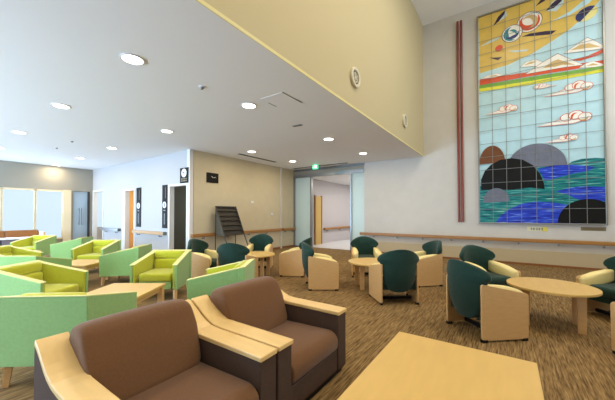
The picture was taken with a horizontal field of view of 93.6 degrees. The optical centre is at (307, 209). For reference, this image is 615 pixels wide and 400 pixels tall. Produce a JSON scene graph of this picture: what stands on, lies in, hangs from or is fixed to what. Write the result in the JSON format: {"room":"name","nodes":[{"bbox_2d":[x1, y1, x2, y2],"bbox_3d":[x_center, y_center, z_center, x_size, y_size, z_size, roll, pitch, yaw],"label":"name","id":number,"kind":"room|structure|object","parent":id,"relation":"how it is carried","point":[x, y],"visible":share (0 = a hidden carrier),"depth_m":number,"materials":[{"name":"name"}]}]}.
{"room":"hospital interior","nodes":[
{"label":"hospital interior","id":0,"kind":"room"},
{"bbox_2d":[0,160,92,242],"bbox_3d":[-11.743,-0.110,8.251,0.200,3.200,9.434,-1,-1,35],"label":"wall","id":1,"kind":"structure","parent":0,"point":[12,174],"depth_m":10.93,"materials":[{"name":"beige paint"}]},
{"bbox_2d":[0,187,1,230],"bbox_3d":[-10.779,0.170,9.529,0.130,1.880,0.940,-1,-1,35],"label":"window","id":2,"kind":"structure","parent":1,"relation":"in","point":[0,187],"depth_m":9.86,"materials":[{"name":"grey"}]},
{"bbox_2d":[1,187,35,230],"bbox_3d":[-10.270,0.181,10.266,0.130,1.880,0.870,-1,-1,35],"label":"window","id":3,"kind":"structure","parent":1,"relation":"in","point":[18,204],"depth_m":10.28,"materials":[{"name":"grey"}]},
{"bbox_2d":[35,189,63,238],"bbox_3d":[-9.793,0.192,10.957,0.130,1.880,0.830,-1,-1,35],"label":"window","id":4,"kind":"structure","parent":1,"relation":"in","point":[49,203],"depth_m":10.99,"materials":[{"name":"grey"}]},
{"bbox_2d":[63,190,70,241],"bbox_3d":[-9.445,0.388,11.352,0.050,2.300,0.240,-1,-1,35],"label":"trim","id":5,"kind":"structure","parent":1,"relation":"attached to","point":[67,193],"depth_m":11.34,"materials":[{"name":"beige wood"}]},
{"bbox_2d":[73,191,89,239],"bbox_3d":[-9.199,0.405,11.765,0.146,2.280,0.540,-1,-1,35],"label":"door","id":6,"kind":"structure","parent":1,"relation":"in","point":[81,200],"depth_m":11.76,"materials":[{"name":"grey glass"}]},
{"bbox_2d":[97,227,101,239],"bbox_3d":[-6.112,-0.053,11.910,8.410,3.200,2.746,-1,-1,35],"label":"wall","id":7,"kind":"structure","parent":0,"point":[99,231],"depth_m":13.69,"materials":[{"name":"paint"}]},
{"bbox_2d":[97,192,102,226],"bbox_3d":[-9.749,-0.098,13.842,0.030,1.850,1.100,-1,-1,35],"label":"window","id":8,"kind":"structure","parent":7,"relation":"in","point":[99,194],"depth_m":13.68,"materials":[{"name":"grey"}]},
{"bbox_2d":[129,191,133,247],"bbox_3d":[-6.677,0.177,12.241,0.100,2.750,2.636,-1,-1,35],"label":"door","id":9,"kind":"structure","parent":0,"point":[131,202],"depth_m":11.59,"materials":[{"name":"brown wood"}]},
{"bbox_2d":[93,150,186,249],"bbox_3d":[-6.256,-0.079,10.268,6.940,3.200,0.120,-1,-1,35],"label":"wall","id":10,"kind":"structure","parent":0,"point":[149,174],"depth_m":9.66,"materials":[{"name":"grey paint"}]},
{"bbox_2d":[92,190,103,239],"bbox_3d":[-8.481,0.380,11.791,1.060,2.330,0.150,-1,-1,35],"label":"door frame","id":11,"kind":"structure","parent":10,"relation":"attached to","point":[94,200],"depth_m":12.02,"materials":[{"name":"white paint"}]},
{"bbox_2d":[101,227,120,232],"bbox_3d":[-7.459,0.786,10.940,1.480,0.175,0.118,-1,-1,35],"label":"handrail","id":12,"kind":"object","parent":10,"relation":"attached to","point":[102,228],"visible":1,"depth_m":10.77,"materials":[{"name":"silver metal"}]},
{"bbox_2d":[122,188,134,249],"bbox_3d":[-6.312,0.397,10.293,0.950,2.250,0.150,-1,-1,35],"label":"door frame","id":13,"kind":"structure","parent":10,"relation":"attached to","point":[125,192],"depth_m":10.41,"materials":[{"name":"white"}]},
{"bbox_2d":[136,187,140,226],"bbox_3d":[-5.739,-0.076,9.820,0.300,1.330,0.029,-1,-1,35],"label":"vertical sign","id":14,"kind":"object","parent":10,"relation":"attached to","point":[138,190],"visible":1,"depth_m":9.80,"materials":[{"name":"black plastic"}]},
{"bbox_2d":[132,230,166,236],"bbox_3d":[-5.151,0.776,9.347,1.990,0.175,0.118,-1,-1,35],"label":"handrail","id":15,"kind":"object","parent":10,"relation":"attached to","point":[133,231],"visible":1,"depth_m":9.19,"materials":[{"name":"brown wood"}]},
{"bbox_2d":[162,185,167,227],"bbox_3d":[-4.397,-0.090,8.894,0.270,1.330,0.029,-1,-1,35],"label":"vertical sign","id":16,"kind":"object","parent":10,"relation":"attached to","point":[164,187],"visible":1,"depth_m":8.87,"materials":[{"name":"black plastic"}]},
{"bbox_2d":[168,183,187,249],"bbox_3d":[-3.777,0.369,8.544,0.990,2.250,0.150,-1,-1,35],"label":"door frame","id":17,"kind":"structure","parent":10,"relation":"attached to","point":[171,186],"depth_m":8.75,"materials":[{"name":"white"}]},
{"bbox_2d":[180,167,188,182],"bbox_3d":[-3.544,-0.980,8.313,0.400,0.440,0.040,-1,-1,35],"label":"door sign","id":18,"kind":"object","parent":10,"relation":"attached to","point":[184,172],"visible":1,"depth_m":8.28,"materials":[{"name":"black plastic"}]},
{"bbox_2d":[187,149,192,245],"bbox_3d":[-3.355,-0.111,8.246,0.132,3.200,0.112,-1,-1,35],"label":"trim","id":19,"kind":"structure","parent":10,"relation":"attached to","point":[189,151],"depth_m":8.20,"materials":[{"name":"white paint"}]},
{"bbox_2d":[174,186,185,249],"bbox_3d":[-4.208,-0.074,10.541,0.100,3.200,2.636,-1,-1,35],"label":"door","id":20,"kind":"structure","parent":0,"point":[179,192],"depth_m":10.10,"materials":[{"name":"grey"}]},
{"bbox_2d":[0,0,422,169],"bbox_3d":[-5.395,-1.858,6.853,12.269,0.250,14.300,-1,-1,35],"label":"ceiling","id":21,"kind":"structure","parent":0,"point":[67,52],"depth_m":4.38,"materials":[{"name":"white paint"}]},
{"bbox_2d":[51,103,70,108],"bbox_3d":[-4.187,-1.758,4.912,0.260,0.014,0.260,-1,-1,35],"label":"recessed light","id":22,"kind":"object","parent":21,"relation":"in","point":[58,105],"visible":1,"depth_m":4.90,"materials":[{"name":"beige"}]},
{"bbox_2d":[53,104,68,107],"bbox_3d":[-4.187,-1.760,4.912,0.220,0.006,0.220,-1,-1,35],"label":"diffuser","id":23,"kind":"object","parent":22,"relation":"attached to","point":[55,105],"depth_m":4.90,"materials":[{"name":"beige"}]},
{"bbox_2d":[120,53,144,65],"bbox_3d":[-2.075,-1.781,3.429,0.260,0.014,0.260,-1,-1,35],"label":"recessed light","id":24,"kind":"object","parent":21,"relation":"in","point":[129,58],"visible":1,"depth_m":3.43,"materials":[{"name":"white"}]},
{"bbox_2d":[122,55,142,63],"bbox_3d":[-2.075,-1.783,3.429,0.220,0.006,0.220,-1,-1,35],"label":"diffuser","id":25,"kind":"object","parent":24,"relation":"attached to","point":[130,59],"depth_m":3.43,"materials":[{"name":"beige"}]},
{"bbox_2d":[241,102,256,108],"bbox_3d":[-0.992,-1.758,4.893,0.260,0.014,0.260,-1,-1,35],"label":"recessed light","id":26,"kind":"object","parent":21,"relation":"in","point":[248,105],"visible":1,"depth_m":4.89,"materials":[{"name":"beige"}]},
{"bbox_2d":[242,104,254,107],"bbox_3d":[-0.992,-1.760,4.893,0.220,0.006,0.220,-1,-1,35],"label":"diffuser","id":27,"kind":"object","parent":26,"relation":"attached to","point":[243,105],"depth_m":4.89,"materials":[{"name":"beige plastic"}]},
{"bbox_2d":[239,153,274,161],"bbox_3d":[-1.610,-1.686,9.524,0.110,0.010,1.740,-1,-1,35],"label":"ceiling vent","id":28,"kind":"object","parent":21,"relation":"in","point":[239,153],"visible":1,"depth_m":9.38,"materials":[{"name":"black metal"}]},
{"bbox_2d":[262,92,301,107],"bbox_3d":[-0.424,-1.764,4.695,0.470,0.006,0.500,-1,-1,35],"label":"ceiling hatch","id":29,"kind":"object","parent":21,"relation":"attached to","point":[281,100],"visible":1,"depth_m":4.68,"materials":[{"name":"white paint"}]},
{"bbox_2d":[292,162,346,168],"bbox_3d":[0.428,-1.662,11.033,2.440,0.010,0.110,-1,-1,35],"label":"ceiling vent","id":30,"kind":"object","parent":21,"relation":"in","point":[345,162],"visible":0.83,"depth_m":10.93,"materials":[{"name":"black metal"}]},
{"bbox_2d":[193,150,293,249],"bbox_3d":[-2.002,-0.078,10.287,0.200,3.200,4.746,-1,-1,35],"label":"wall","id":31,"kind":"structure","parent":0,"point":[240,182],"depth_m":9.85,"materials":[{"name":"beige paint"}]},
{"bbox_2d":[206,172,218,182],"bbox_3d":[-2.889,-0.962,8.803,0.040,0.300,0.420,-1,-1,35],"label":"sign","id":32,"kind":"object","parent":31,"relation":"attached to","point":[210,177],"visible":1,"depth_m":8.78,"materials":[{"name":"black plastic"}]},
{"bbox_2d":[191,228,281,238],"bbox_3d":[-2.153,0.803,9.774,0.118,0.170,3.940,-1,-1,35],"label":"handrail","id":33,"kind":"object","parent":31,"relation":"attached to","point":[202,235],"visible":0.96,"depth_m":9.84,"materials":[{"name":"brown wood"}]},
{"bbox_2d":[280,168,281,247],"bbox_3d":[-1.045,-0.060,11.466,0.035,3.200,0.080,-1,-1,35],"label":"trim","id":34,"kind":"structure","parent":31,"relation":"attached to","point":[280,168],"depth_m":11.45,"materials":[{"name":"paint"}]},
{"bbox_2d":[293,178,294,245],"bbox_3d":[-0.529,0.121,12.188,0.060,2.860,0.120,-1,-1,35],"label":"trim","id":35,"kind":"structure","parent":31,"relation":"attached to","point":[294,178],"depth_m":12.13,"materials":[{"name":"silver metal"}]},
{"bbox_2d":[295,177,309,244],"bbox_3d":[-0.184,0.093,11.950,0.780,2.810,0.020,-1,-1,35],"label":"door","id":36,"kind":"structure","parent":31,"relation":"in","point":[302,185],"depth_m":11.96,"materials":[{"name":"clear glass"}]},
{"bbox_2d":[0,239,614,399],"bbox_3d":[-0.032,1.566,9.963,22.600,0.101,25.600,-1,-1,35],"label":"floor","id":37,"kind":"structure","parent":0,"point":[572,365],"depth_m":3.37,"materials":[{"name":"carpet"}]},
{"bbox_2d":[0,237,26,245],"bbox_3d":[-9.389,1.203,9.088,0.500,0.600,1.320,-1,-1,35],"label":"countertop","id":38,"kind":"structure","parent":37,"relation":"on","point":[3,241],"depth_m":8.96,"materials":[{"name":"white"}]},
{"bbox_2d":[0,245,43,256],"bbox_3d":[-5.824,1.090,5.634,0.697,0.724,0.734,0,-1,0],"label":"armchair","id":39,"kind":"object","parent":37,"relation":"on","point":[5,250],"visible":0.38,"depth_m":5.90,"materials":[{"name":"fabric"}]},
{"bbox_2d":[0,230,44,237],"bbox_3d":[-10.118,1.118,9.751,0.650,0.790,1.780,-1,-1,35],"label":"window bench","id":40,"kind":"object","parent":37,"relation":"on","point":[12,233],"visible":0.27,"depth_m":10.12,"materials":[{"name":"brown wood"}]},
{"bbox_2d":[10,235,56,254],"bbox_3d":[-7.920,1.133,8.387,0.734,0.724,0.697,0,-1,0],"label":"armchair","id":41,"kind":"object","parent":37,"relation":"on","point":[35,242],"visible":0.66,"depth_m":8.39,"materials":[{"name":"fabric"}]},
{"bbox_2d":[21,246,33,249],"bbox_3d":[-7.920,1.136,8.351,0.504,0.130,0.565,0,-1,0],"label":"seat cushion","id":42,"kind":"object","parent":41,"relation":"on","point":[27,247],"depth_m":8.11,"materials":[{"name":"fabric"}]},
{"bbox_2d":[0,255,71,266],"bbox_3d":[-4.490,1.076,4.720,0.734,0.724,0.697,0,-1,-3],"label":"armchair","id":43,"kind":"object","parent":37,"relation":"on","point":[8,259],"visible":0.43,"depth_m":4.40,"materials":[{"name":"fabric"}]},
{"bbox_2d":[0,260,88,295],"bbox_3d":[-3.414,1.059,3.684,0.697,0.724,0.734,0,-1,0],"label":"armchair","id":44,"kind":"object","parent":37,"relation":"on","point":[36,276],"visible":0.66,"depth_m":3.75,"materials":[{"name":"fabric"}]},
{"bbox_2d":[22,271,42,280],"bbox_3d":[-3.630,0.941,3.686,0.100,0.215,0.500,0,-1,0],"label":"cushion","id":45,"kind":"object","parent":44,"relation":"on","point":[38,275],"depth_m":3.81,"materials":[{"name":"fabric"}]},
{"bbox_2d":[45,284,78,292],"bbox_3d":[-3.377,1.063,3.684,0.565,0.130,0.504,0,-1,0],"label":"seat cushion","id":46,"kind":"object","parent":44,"relation":"on","point":[48,287],"depth_m":3.75,"materials":[{"name":"fabric"}]},
{"bbox_2d":[0,291,136,387],"bbox_3d":[-2.090,1.042,2.590,0.734,0.724,0.697,0,-1,-3],"label":"armchair","id":47,"kind":"object","parent":37,"relation":"on","point":[26,318],"visible":0.67,"depth_m":2.25,"materials":[{"name":"fabric"}]},
{"bbox_2d":[50,236,92,258],"bbox_3d":[-6.426,1.126,7.924,0.697,0.724,0.734,0,-1,-14],"label":"armchair","id":48,"kind":"object","parent":37,"relation":"on","point":[62,249],"visible":0.62,"depth_m":7.59,"materials":[{"name":"fabric"}]},
{"bbox_2d":[72,259,109,279],"bbox_3d":[-4.470,1.245,5.701,0.720,0.410,0.720,0,-1,0],"label":"table","id":49,"kind":"object","parent":37,"relation":"on","point":[85,264],"visible":0.33,"depth_m":5.63,"materials":[{"name":"brown wood"}]},
{"bbox_2d":[70,240,120,268],"bbox_3d":[-4.990,1.109,6.867,0.734,0.724,0.697,0,-1,-2],"label":"armchair","id":50,"kind":"object","parent":37,"relation":"on","point":[92,249],"visible":0.7,"depth_m":6.88,"materials":[{"name":"fabric"}]},
{"bbox_2d":[77,253,100,258],"bbox_3d":[-4.989,1.112,6.831,0.504,0.130,0.565,0,-1,-2],"label":"seat cushion","id":51,"kind":"object","parent":50,"relation":"on","point":[79,255],"depth_m":6.57,"materials":[{"name":"fabric"}]},
{"bbox_2d":[93,246,104,252],"bbox_3d":[-4.997,0.994,7.085,0.500,0.215,0.100,0,-1,-2],"label":"cushion","id":52,"kind":"object","parent":50,"relation":"on","point":[96,249],"depth_m":7.03,"materials":[{"name":"fabric"}]},
{"bbox_2d":[99,244,151,284],"bbox_3d":[-3.666,1.094,5.884,0.697,0.724,0.734,0,-1,-9],"label":"armchair","id":53,"kind":"object","parent":37,"relation":"on","point":[117,263],"visible":0.7,"depth_m":5.55,"materials":[{"name":"fabric"}]},
{"bbox_2d":[87,283,165,307],"bbox_3d":[-2.310,1.212,3.621,0.720,0.410,0.720,0,-1,0],"label":"table","id":54,"kind":"object","parent":37,"relation":"on","point":[144,290],"visible":0.38,"depth_m":3.71,"materials":[{"name":"brown wood"}]},
{"bbox_2d":[34,299,276,399],"bbox_3d":[-0.823,1.008,1.652,0.930,0.757,0.911,-1,-1,35],"label":"armchair","id":55,"kind":"object","parent":37,"relation":"on","point":[165,350],"visible":1,"depth_m":1.66,"materials":[{"name":"fabric"}]},
{"bbox_2d":[69,299,200,399],"bbox_3d":[-1.020,0.841,1.791,0.377,0.421,0.660,-1,-1,35],"label":"cushion","id":56,"kind":"object","parent":55,"relation":"on","point":[134,352],"depth_m":1.67,"materials":[{"name":"brown fabric"}]},
{"bbox_2d":[127,362,258,399],"bbox_3d":[-0.713,1.083,1.575,0.658,0.164,0.610,-1,-1,35],"label":"seat cushion","id":57,"kind":"object","parent":55,"relation":"on","point":[193,380],"depth_m":1.65,"materials":[{"name":"brown fabric"}]},
{"bbox_2d":[129,249,191,298],"bbox_3d":[-2.415,1.078,4.847,0.734,0.724,0.697,0,-1,-2],"label":"armchair","id":58,"kind":"object","parent":37,"relation":"on","point":[172,268],"visible":0.84,"depth_m":4.74,"materials":[{"name":"green fabric"}]},
{"bbox_2d":[139,268,172,281],"bbox_3d":[-2.414,1.081,4.811,0.504,0.130,0.565,0,-1,-2],"label":"seat cushion","id":59,"kind":"object","parent":58,"relation":"on","point":[147,274],"depth_m":4.54,"materials":[{"name":"fabric"}]},
{"bbox_2d":[154,258,177,267],"bbox_3d":[-2.422,0.962,5.065,0.500,0.215,0.100,0,-1,-2],"label":"cushion","id":60,"kind":"object","parent":58,"relation":"on","point":[158,262],"depth_m":5.02,"materials":[{"name":"fabric"}]},
{"bbox_2d":[187,239,217,277],"bbox_3d":[-2.115,1.034,5.967,0.646,0.840,0.667,0,-1,15],"label":"tub chair","id":61,"kind":"object","parent":37,"relation":"on","point":[203,258],"visible":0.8,"depth_m":5.70,"materials":[{"name":"beige wood"}]},
{"bbox_2d":[210,258,216,266],"bbox_3d":[-2.064,1.091,5.953,0.540,0.125,0.410,0,-1,15],"label":"seat cushion","id":62,"kind":"object","parent":61,"relation":"on","point":[213,260],"depth_m":5.76,"materials":[{"name":"green fabric"}]},
{"bbox_2d":[186,258,254,299],"bbox_3d":[-1.106,1.062,3.834,0.697,0.724,0.734,0,-1,0],"label":"armchair","id":63,"kind":"object","parent":37,"relation":"on","point":[219,276],"visible":0.56,"depth_m":3.50,"materials":[{"name":"fabric"}]},
{"bbox_2d":[215,206,247,249],"bbox_3d":[-2.245,0.698,8.807,0.784,1.614,0.814,-1,-1,35],"label":"rack","id":64,"kind":"object","parent":37,"relation":"on","point":[227,219],"visible":0.85,"depth_m":8.84,"materials":[{"name":"grey metal"}]},
{"bbox_2d":[216,243,257,277],"bbox_3d":[-1.360,1.027,5.508,0.667,0.840,0.646,0,-1,9],"label":"tub chair","id":65,"kind":"object","parent":37,"relation":"on","point":[228,253],"visible":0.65,"depth_m":5.23,"materials":[{"name":"green fabric"}]},
{"bbox_2d":[246,234,273,268],"bbox_3d":[-1.205,1.055,7.277,0.667,0.840,0.646,0,-1,7],"label":"tub chair","id":66,"kind":"object","parent":37,"relation":"on","point":[260,242],"visible":0.66,"depth_m":7.45,"materials":[{"name":"green fabric"}]},
{"bbox_2d":[248,251,274,276],"bbox_3d":[-1.167,1.217,6.353,0.900,0.485,0.900,0,-1,15],"label":"round table","id":67,"kind":"object","parent":37,"relation":"on","point":[261,255],"visible":0.5,"depth_m":6.25,"materials":[{"name":"brown wood"}]},
{"bbox_2d":[191,276,346,399],"bbox_3d":[-0.296,1.020,2.415,0.930,0.757,0.911,-1,-1,35],"label":"armchair","id":68,"kind":"object","parent":37,"relation":"on","point":[309,337],"visible":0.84,"depth_m":2.33,"materials":[{"name":"fabric"}]},
{"bbox_2d":[210,276,286,330],"bbox_3d":[-0.493,0.853,2.554,0.377,0.421,0.660,-1,-1,35],"label":"cushion","id":69,"kind":"object","parent":68,"relation":"on","point":[259,302],"depth_m":2.45,"materials":[{"name":"brown fabric"}]},
{"bbox_2d":[268,320,337,383],"bbox_3d":[-0.186,1.095,2.338,0.658,0.164,0.610,-1,-1,35],"label":"seat cushion","id":70,"kind":"object","parent":68,"relation":"on","point":[314,343],"depth_m":2.27,"materials":[{"name":"brown fabric"}]},
{"bbox_2d":[279,237,311,277],"bbox_3d":[-0.223,1.043,6.527,0.646,0.840,0.667,0,-1,15],"label":"tub chair","id":71,"kind":"object","parent":37,"relation":"on","point":[290,261],"visible":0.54,"depth_m":6.24,"materials":[{"name":"beige wood"}]},
{"bbox_2d":[310,177,312,247],"bbox_3d":[0.162,0.114,11.711,0.060,2.860,0.120,-1,-1,35],"label":"trim","id":72,"kind":"structure","parent":37,"relation":"on","point":[311,178],"depth_m":11.68,"materials":[{"name":"silver metal"}]},
{"bbox_2d":[301,242,338,290],"bbox_3d":[0.208,1.026,5.426,0.646,0.840,0.667,0,-1,-5],"label":"tub chair","id":73,"kind":"object","parent":37,"relation":"on","point":[321,271],"visible":1,"depth_m":5.12,"materials":[{"name":"beige wood"}]},
{"bbox_2d":[350,173,351,250],"bbox_3d":[1.627,0.098,10.700,0.060,2.860,0.120,-1,-1,35],"label":"trim","id":74,"kind":"structure","parent":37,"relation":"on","point":[350,173],"depth_m":10.65,"materials":[{"name":"silver metal"}]},
{"bbox_2d":[348,258,378,289],"bbox_3d":[1.213,1.202,5.366,0.900,0.485,0.900,0,-1,-5],"label":"round table","id":75,"kind":"object","parent":37,"relation":"on","point":[362,262],"visible":0.51,"depth_m":5.33,"materials":[{"name":"brown wood"}]},
{"bbox_2d":[350,236,382,276],"bbox_3d":[1.300,1.042,6.493,0.667,0.840,0.646,0,-1,3],"label":"tub chair","id":76,"kind":"object","parent":37,"relation":"on","point":[362,246],"visible":0.69,"depth_m":6.66,"materials":[{"name":"green fabric"}]},
{"bbox_2d":[358,255,374,257],"bbox_3d":[1.297,1.099,6.439,0.410,0.125,0.540,0,-1,3],"label":"seat cushion","id":77,"kind":"object","parent":76,"relation":"on","point":[359,256],"depth_m":6.36,"materials":[{"name":"green fabric"}]},
{"bbox_2d":[369,250,418,304],"bbox_3d":[1.372,1.012,4.539,0.667,0.840,0.646,0,-1,-2],"label":"tub chair","id":78,"kind":"object","parent":37,"relation":"on","point":[396,270],"visible":1,"depth_m":4.30,"materials":[{"name":"green fabric"}]},
{"bbox_2d":[414,240,442,287],"bbox_3d":[2.298,1.030,5.706,0.646,0.840,0.667,0,-1,-5],"label":"tub chair","id":79,"kind":"object","parent":37,"relation":"on","point":[430,261],"visible":0.81,"depth_m":5.42,"materials":[{"name":"beige wood"}]},
{"bbox_2d":[337,332,543,399],"bbox_3d":[0.777,1.186,1.621,0.886,0.400,1.200,-1,-1,35],"label":"coffee table","id":80,"kind":"object","parent":37,"relation":"on","point":[410,367],"visible":1,"depth_m":1.73,"materials":[{"name":"brown wood"}]},
{"bbox_2d":[446,259,528,343],"bbox_3d":[2.000,0.993,3.370,0.646,0.840,0.667,0,-1,-11],"label":"tub chair","id":81,"kind":"object","parent":37,"relation":"on","point":[503,311],"visible":1,"depth_m":3.09,"materials":[{"name":"green fabric"}]},
{"bbox_2d":[459,245,520,289],"bbox_3d":[2.804,1.012,4.571,0.667,0.840,0.646,0,-1,-10],"label":"tub chair","id":82,"kind":"object","parent":37,"relation":"on","point":[481,257],"visible":0.5,"depth_m":4.67,"materials":[{"name":"green fabric"}]},
{"bbox_2d":[487,271,510,284],"bbox_3d":[2.814,1.069,4.518,0.410,0.125,0.540,0,-1,-10],"label":"seat cushion","id":83,"kind":"object","parent":82,"relation":"on","point":[498,278],"depth_m":4.28,"materials":[{"name":"green fabric"}]},
{"bbox_2d":[506,277,602,334],"bbox_3d":[3.000,1.174,3.562,0.900,0.485,0.900,-1,-1,35],"label":"round table","id":84,"kind":"object","parent":37,"relation":"on","point":[579,293],"visible":0.94,"depth_m":3.39,"materials":[{"name":"brown wood"}]},
{"bbox_2d":[576,256,614,315],"bbox_3d":[4.085,0.999,3.724,0.646,0.840,0.667,0,-1,-10],"label":"tub chair","id":85,"kind":"object","parent":37,"relation":"on","point":[604,280],"visible":0.7,"depth_m":3.90,"materials":[{"name":"green fabric"}]},
{"bbox_2d":[589,283,614,298],"bbox_3d":[4.033,1.056,3.713,0.540,0.125,0.410,0,-1,-10],"label":"seat cushion","id":86,"kind":"object","parent":85,"relation":"on","point":[608,290],"depth_m":3.69,"materials":[{"name":"green fabric"}]},
{"bbox_2d":[610,302,614,353],"bbox_3d":[3.362,0.981,2.589,0.667,0.840,0.646,0,-1,-10],"label":"tub chair","id":87,"kind":"object","parent":37,"relation":"on","point":[612,304],"visible":1,"depth_m":2.82,"materials":[{"name":"beige wood"}]},
{"bbox_2d":[203,0,423,154],"bbox_3d":[-0.428,-3.906,3.456,0.200,4.200,14.300,-1,-1,35],"label":"wall","id":88,"kind":"structure","parent":0,"point":[383,39],"depth_m":5.23,"materials":[{"name":"beige paint"}]},
{"bbox_2d":[195,0,423,156],"bbox_3d":[-0.344,-1.798,3.365,0.012,0.038,14.300,-1,-1,35],"label":"trim","id":89,"kind":"structure","parent":88,"relation":"attached to","point":[201,2],"depth_m":3.41,"materials":[{"name":"yellow"}]},
{"bbox_2d":[350,67,359,87],"bbox_3d":[0.834,-2.298,5.037,0.050,0.340,0.340,-1,-1,35],"label":"wall speaker","id":90,"kind":"object","parent":88,"relation":"attached to","point":[354,73],"visible":1,"depth_m":5.01,"materials":[{"name":"beige plastic"}]},
{"bbox_2d":[353,70,357,83],"bbox_3d":[0.828,-2.298,5.042,0.036,0.244,0.244,-1,-1,35],"label":"grille","id":91,"kind":"object","parent":90,"relation":"attached to","point":[355,72],"depth_m":5.03,"materials":[{"name":"beige"}]},
{"bbox_2d":[402,114,407,127],"bbox_3d":[2.526,-2.298,7.490,0.050,0.340,0.340,-1,-1,35],"label":"wall speaker","id":92,"kind":"object","parent":88,"relation":"attached to","point":[404,117],"visible":1,"depth_m":7.45,"materials":[{"name":"beige plastic"}]},
{"bbox_2d":[313,179,349,244],"bbox_3d":[2.926,0.173,16.753,0.180,2.900,11.100,-1,-1,35],"label":"wall","id":93,"kind":"structure","parent":0,"point":[335,196],"depth_m":14.22,"materials":[{"name":"grey paint"}]},
{"bbox_2d":[314,195,321,244],"bbox_3d":[0.484,0.469,12.990,0.070,2.190,0.580,-1,-1,35],"label":"door","id":94,"kind":"structure","parent":93,"relation":"in","point":[317,200],"depth_m":12.93,"materials":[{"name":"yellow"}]},
{"bbox_2d":[323,226,349,230],"bbox_3d":[3.205,0.990,16.882,0.118,0.170,8.550,-1,-1,35],"label":"handrail","id":95,"kind":"object","parent":93,"relation":"attached to","point":[339,228],"visible":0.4,"depth_m":14.21,"materials":[{"name":"brown wood"}]},
{"bbox_2d":[313,174,349,185],"bbox_3d":[4.128,-1.340,15.947,3.300,0.100,11.100,-1,-1,35],"label":"ceiling","id":96,"kind":"structure","parent":0,"point":[344,179],"depth_m":12.54,"materials":[{"name":"white paint"}]},
{"bbox_2d":[411,0,494,25],"bbox_3d":[2.830,-6.139,1.363,7.980,0.200,14.500,-1,-1,35],"label":"ceiling","id":97,"kind":"structure","parent":0,"point":[428,11],"depth_m":8.48,"materials":[{"name":"white paint"}]},
{"bbox_2d":[364,0,614,254],"bbox_3d":[6.135,-2.229,7.709,9.820,7.420,0.200,-1,-1,35],"label":"wall","id":98,"kind":"structure","parent":0,"point":[416,195],"depth_m":8.82,"materials":[{"name":"paint"}]},
{"bbox_2d":[294,165,363,174],"bbox_3d":[0.667,-3.660,11.507,3.470,4.440,0.200,-1,-1,35],"label":"lintel","id":99,"kind":"object","parent":98,"relation":"attached to","point":[360,166],"visible":0.07,"depth_m":11.20,"materials":[{"name":"beige"}]},
{"bbox_2d":[294,169,363,177],"bbox_3d":[0.750,-1.387,11.328,3.170,0.130,0.120,-1,-1,35],"label":"trim","id":100,"kind":"structure","parent":98,"relation":"attached to","point":[354,170],"depth_m":11.19,"materials":[{"name":"silver metal"}]},
{"bbox_2d":[294,163,364,171],"bbox_3d":[0.736,-1.623,11.293,3.190,0.080,0.020,-1,-1,35],"label":"trim","id":101,"kind":"structure","parent":98,"relation":"attached to","point":[358,164],"depth_m":11.12,"materials":[{"name":"grey metal"}]},
{"bbox_2d":[352,172,363,239],"bbox_3d":[1.853,0.071,10.544,0.490,2.810,0.020,-1,-1,35],"label":"door","id":102,"kind":"structure","parent":98,"relation":"in","point":[357,178],"depth_m":10.54,"materials":[{"name":"teal glass"}]},
{"bbox_2d":[456,21,459,221],"bbox_3d":[4.518,-2.634,8.655,0.062,6.020,0.091,-1,-1,35],"label":"pole","id":103,"kind":"object","parent":98,"relation":"attached to","point":[457,22],"visible":1,"depth_m":8.63,"materials":[{"name":"red paint"}]},
{"bbox_2d":[460,20,463,221],"bbox_3d":[4.598,-2.635,8.600,0.062,6.020,0.091,-1,-1,35],"label":"pole","id":104,"kind":"object","parent":98,"relation":"attached to","point":[461,48],"visible":1,"depth_m":8.56,"materials":[{"name":"red paint"}]},
{"bbox_2d":[360,232,614,247],"bbox_3d":[5.983,0.854,7.572,9.930,0.170,0.118,-1,-1,35],"label":"handrail","id":105,"kind":"object","parent":98,"relation":"attached to","point":[518,240],"visible":1,"depth_m":7.98,"materials":[{"name":"brown wood"}]},
{"bbox_2d":[382,252,602,270],"bbox_3d":[6.074,1.452,7.563,9.820,0.055,0.015,-1,-1,35],"label":"baseboard","id":106,"kind":"structure","parent":98,"relation":"attached to","point":[508,262],"depth_m":7.51,"materials":[{"name":"brown wood"}]},
{"bbox_2d":[377,242,614,268],"bbox_3d":[6.076,1.252,7.569,9.820,0.345,0.008,-1,-1,35],"label":"trim","id":107,"kind":"structure","parent":98,"relation":"attached to","point":[588,260],"depth_m":7.67,"materials":[{"name":"beige"}]},
{"bbox_2d":[527,227,547,230],"bbox_3d":[6.042,0.514,7.601,0.430,0.110,0.018,-1,-1,35],"label":"plate","id":108,"kind":"object","parent":98,"relation":"attached to","point":[528,228],"visible":1,"depth_m":7.59,"materials":[{"name":"beige"}]},
{"bbox_2d":[477,0,607,224],"bbox_3d":[6.015,-2.611,7.625,2.629,6.000,0.085,-1,-1,35],"label":"mural","id":109,"kind":"object","parent":98,"relation":"attached to","point":[541,64],"visible":1,"depth_m":7.53,"materials":[{"name":"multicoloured tile"}]},
{"bbox_2d":[581,227,605,230],"bbox_3d":[6.919,0.472,6.998,0.440,0.090,0.015,-1,-1,35],"label":"plate","id":110,"kind":"object","parent":98,"relation":"attached to","point":[582,228],"visible":1,"depth_m":6.99,"materials":[{"name":"brown metal"}]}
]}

